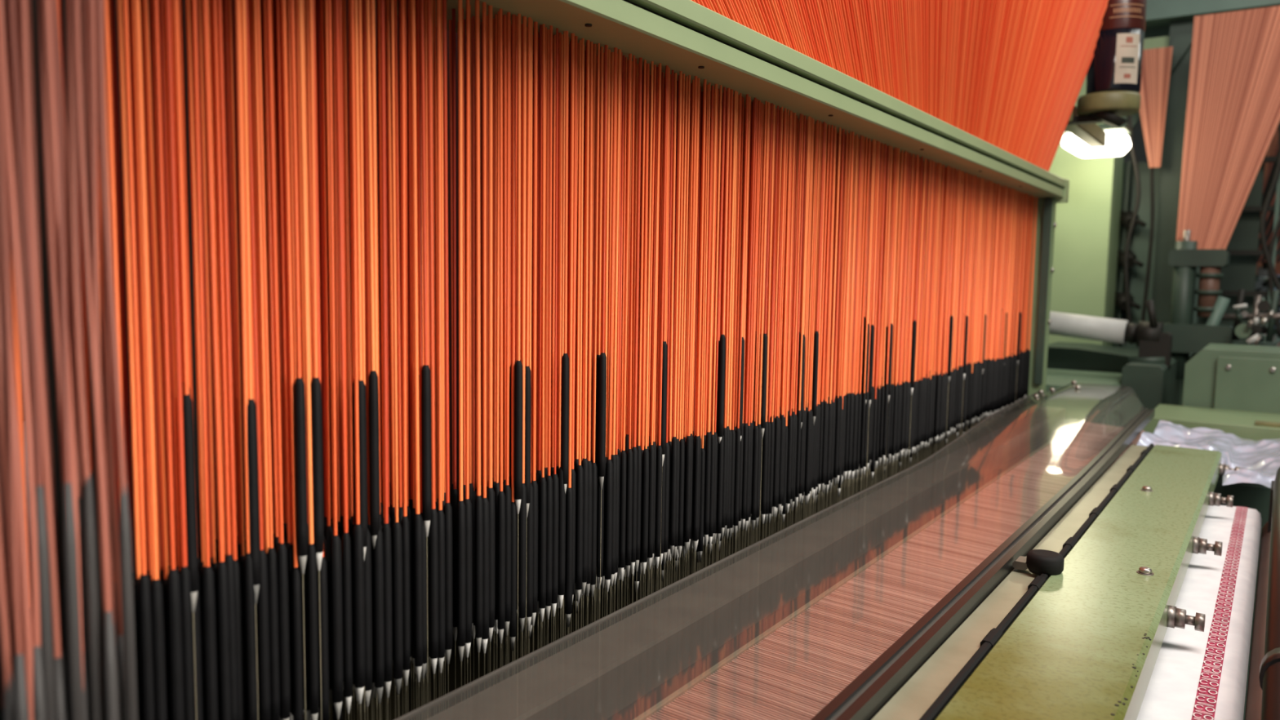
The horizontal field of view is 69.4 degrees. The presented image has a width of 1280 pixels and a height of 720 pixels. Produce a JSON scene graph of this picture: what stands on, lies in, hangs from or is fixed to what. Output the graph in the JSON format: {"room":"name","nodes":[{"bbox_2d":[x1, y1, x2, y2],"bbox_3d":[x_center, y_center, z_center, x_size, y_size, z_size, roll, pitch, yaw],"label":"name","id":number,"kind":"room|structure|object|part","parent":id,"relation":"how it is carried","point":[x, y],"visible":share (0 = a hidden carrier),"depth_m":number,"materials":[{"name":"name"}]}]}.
{"room":"textile factory","nodes":[
{"label":"textile factory","id":0,"kind":"room"},
{"bbox_2d":[1144,35,1169,39],"bbox_3d":[2.322,-2.857,3.034,10.000,0.100,16.000,5,6,35],"label":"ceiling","id":1,"kind":"structure","parent":0,"point":[1164,35],"depth_m":9.65,"materials":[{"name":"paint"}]},
{"bbox_2d":[1124,115,1276,334],"bbox_3d":[6.882,-1.355,9.814,10.000,4.000,0.100,5,6,35],"label":"wall","id":2,"kind":"structure","parent":0,"point":[1138,136],"depth_m":10.50,"materials":[{"name":"green paint"}]},
{"bbox_3d":[2.258,1.225,3.413,10.000,0.100,16.000,5,6,35],"label":"floor","id":3,"kind":"structure","parent":0,"visible":0},
{"bbox_2d":[0,0,31,719],"bbox_3d":[-1.011,-0.246,2.211,1.000,2.950,3.500,5,6,35],"label":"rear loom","id":4,"kind":"object","parent":3,"relation":"on","point":[2,0],"visible":0.02,"depth_m":1.62,"materials":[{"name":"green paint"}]},
{"bbox_2d":[0,0,1271,719],"bbox_3d":[-0.696,-0.028,-0.103,1.090,2.952,7.520,5,6,35],"label":"jacquard loom","id":5,"kind":"structure","parent":3,"relation":"on","point":[371,359],"depth_m":0.90,"materials":[{"name":"orange fabric"}]},
{"bbox_3d":[0.373,0.230,1.286,0.292,0.056,3.100,5,6,35],"label":"edge rail","id":6,"kind":"part","parent":5,"relation":"part of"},
{"bbox_3d":[0.499,0.252,1.157,0.058,0.024,0.043,5,6,35],"label":"clamp knob","id":7,"kind":"part","parent":5,"relation":"part of","materials":[{"name":"black rubber"}]},
{"bbox_3d":[0.593,0.284,1.155,0.129,0.040,2.130,5,6,35],"label":"plate","id":8,"kind":"part","parent":5,"relation":"part of","materials":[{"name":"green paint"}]},
{"bbox_2d":[1065,90,1140,147],"bbox_3d":[1.496,-0.746,2.938,0.223,0.091,0.683,5,6,35],"label":"bottle bracket","id":9,"kind":"object","parent":5,"relation":"attached to","point":[1108,108],"visible":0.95,"depth_m":2.68,"materials":[{"name":"brown metal"}]},
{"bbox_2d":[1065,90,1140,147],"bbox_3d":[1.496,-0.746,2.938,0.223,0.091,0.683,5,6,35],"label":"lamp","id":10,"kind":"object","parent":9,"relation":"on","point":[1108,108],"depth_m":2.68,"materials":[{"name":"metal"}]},
{"bbox_2d":[1085,0,1146,94],"bbox_3d":[1.385,-1.026,2.676,0.145,0.509,0.147,5,6,35],"label":"bottle","id":11,"kind":"object","parent":9,"relation":"on","point":[1116,64],"depth_m":2.63,"materials":[{"name":"brown glass"}]},
{"bbox_2d":[1136,505,1262,719],"bbox_3d":[0.592,0.363,0.997,0.100,0.056,1.860,5,6,35],"label":"cloth","id":12,"kind":"object","parent":5,"relation":"attached to","point":[1196,675],"visible":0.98,"depth_m":1.11,"materials":[{"name":"white fabric"}]},
{"bbox_2d":[1137,420,1279,488],"bbox_3d":[1.330,0.210,2.154,0.280,0.056,0.735,5,6,35],"label":"plastic film","id":13,"kind":"object","parent":5,"relation":"on","point":[1258,461],"visible":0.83,"depth_m":2.19,"materials":[{"name":"clear"}]},
{"bbox_2d":[977,0,1279,440],"bbox_3d":[2.136,-0.217,3.246,3.200,2.800,1.920,5,6,35],"label":"neighbouring loom","id":14,"kind":"object","parent":3,"relation":"on","point":[1155,260],"visible":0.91,"depth_m":3.38,"materials":[{"name":"green paint"}]},
{"bbox_2d":[1061,123,1133,158],"bbox_3d":[1.772,-0.850,3.643,0.294,0.105,0.320,5,6,35],"label":"work lamp","id":15,"kind":"object","parent":14,"relation":"attached to","point":[1118,143],"visible":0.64,"depth_m":3.51,"materials":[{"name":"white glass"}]},
{"bbox_2d":[1179,126,1279,405],"bbox_3d":[3.942,-0.477,5.002,1.658,3.050,2.750,5,6,35],"label":"machine","id":16,"kind":"object","parent":3,"relation":"on","point":[1273,150],"visible":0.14,"depth_m":4.26,"materials":[{"name":"metal"}]},
{"bbox_2d":[1244,466,1279,719],"bbox_3d":[0.668,0.803,1.005,0.070,1.137,1.900,5,6,35],"label":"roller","id":17,"kind":"object","parent":3,"relation":"on","point":[1263,696],"visible":1,"depth_m":1.07,"materials":[{"name":"metal"}]},
{"bbox_3d":[0.671,0.803,1.003,0.061,1.137,1.900,5,6,35],"label":"guard rod","id":18,"kind":"part","parent":17,"relation":"part of","materials":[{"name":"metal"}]}
]}

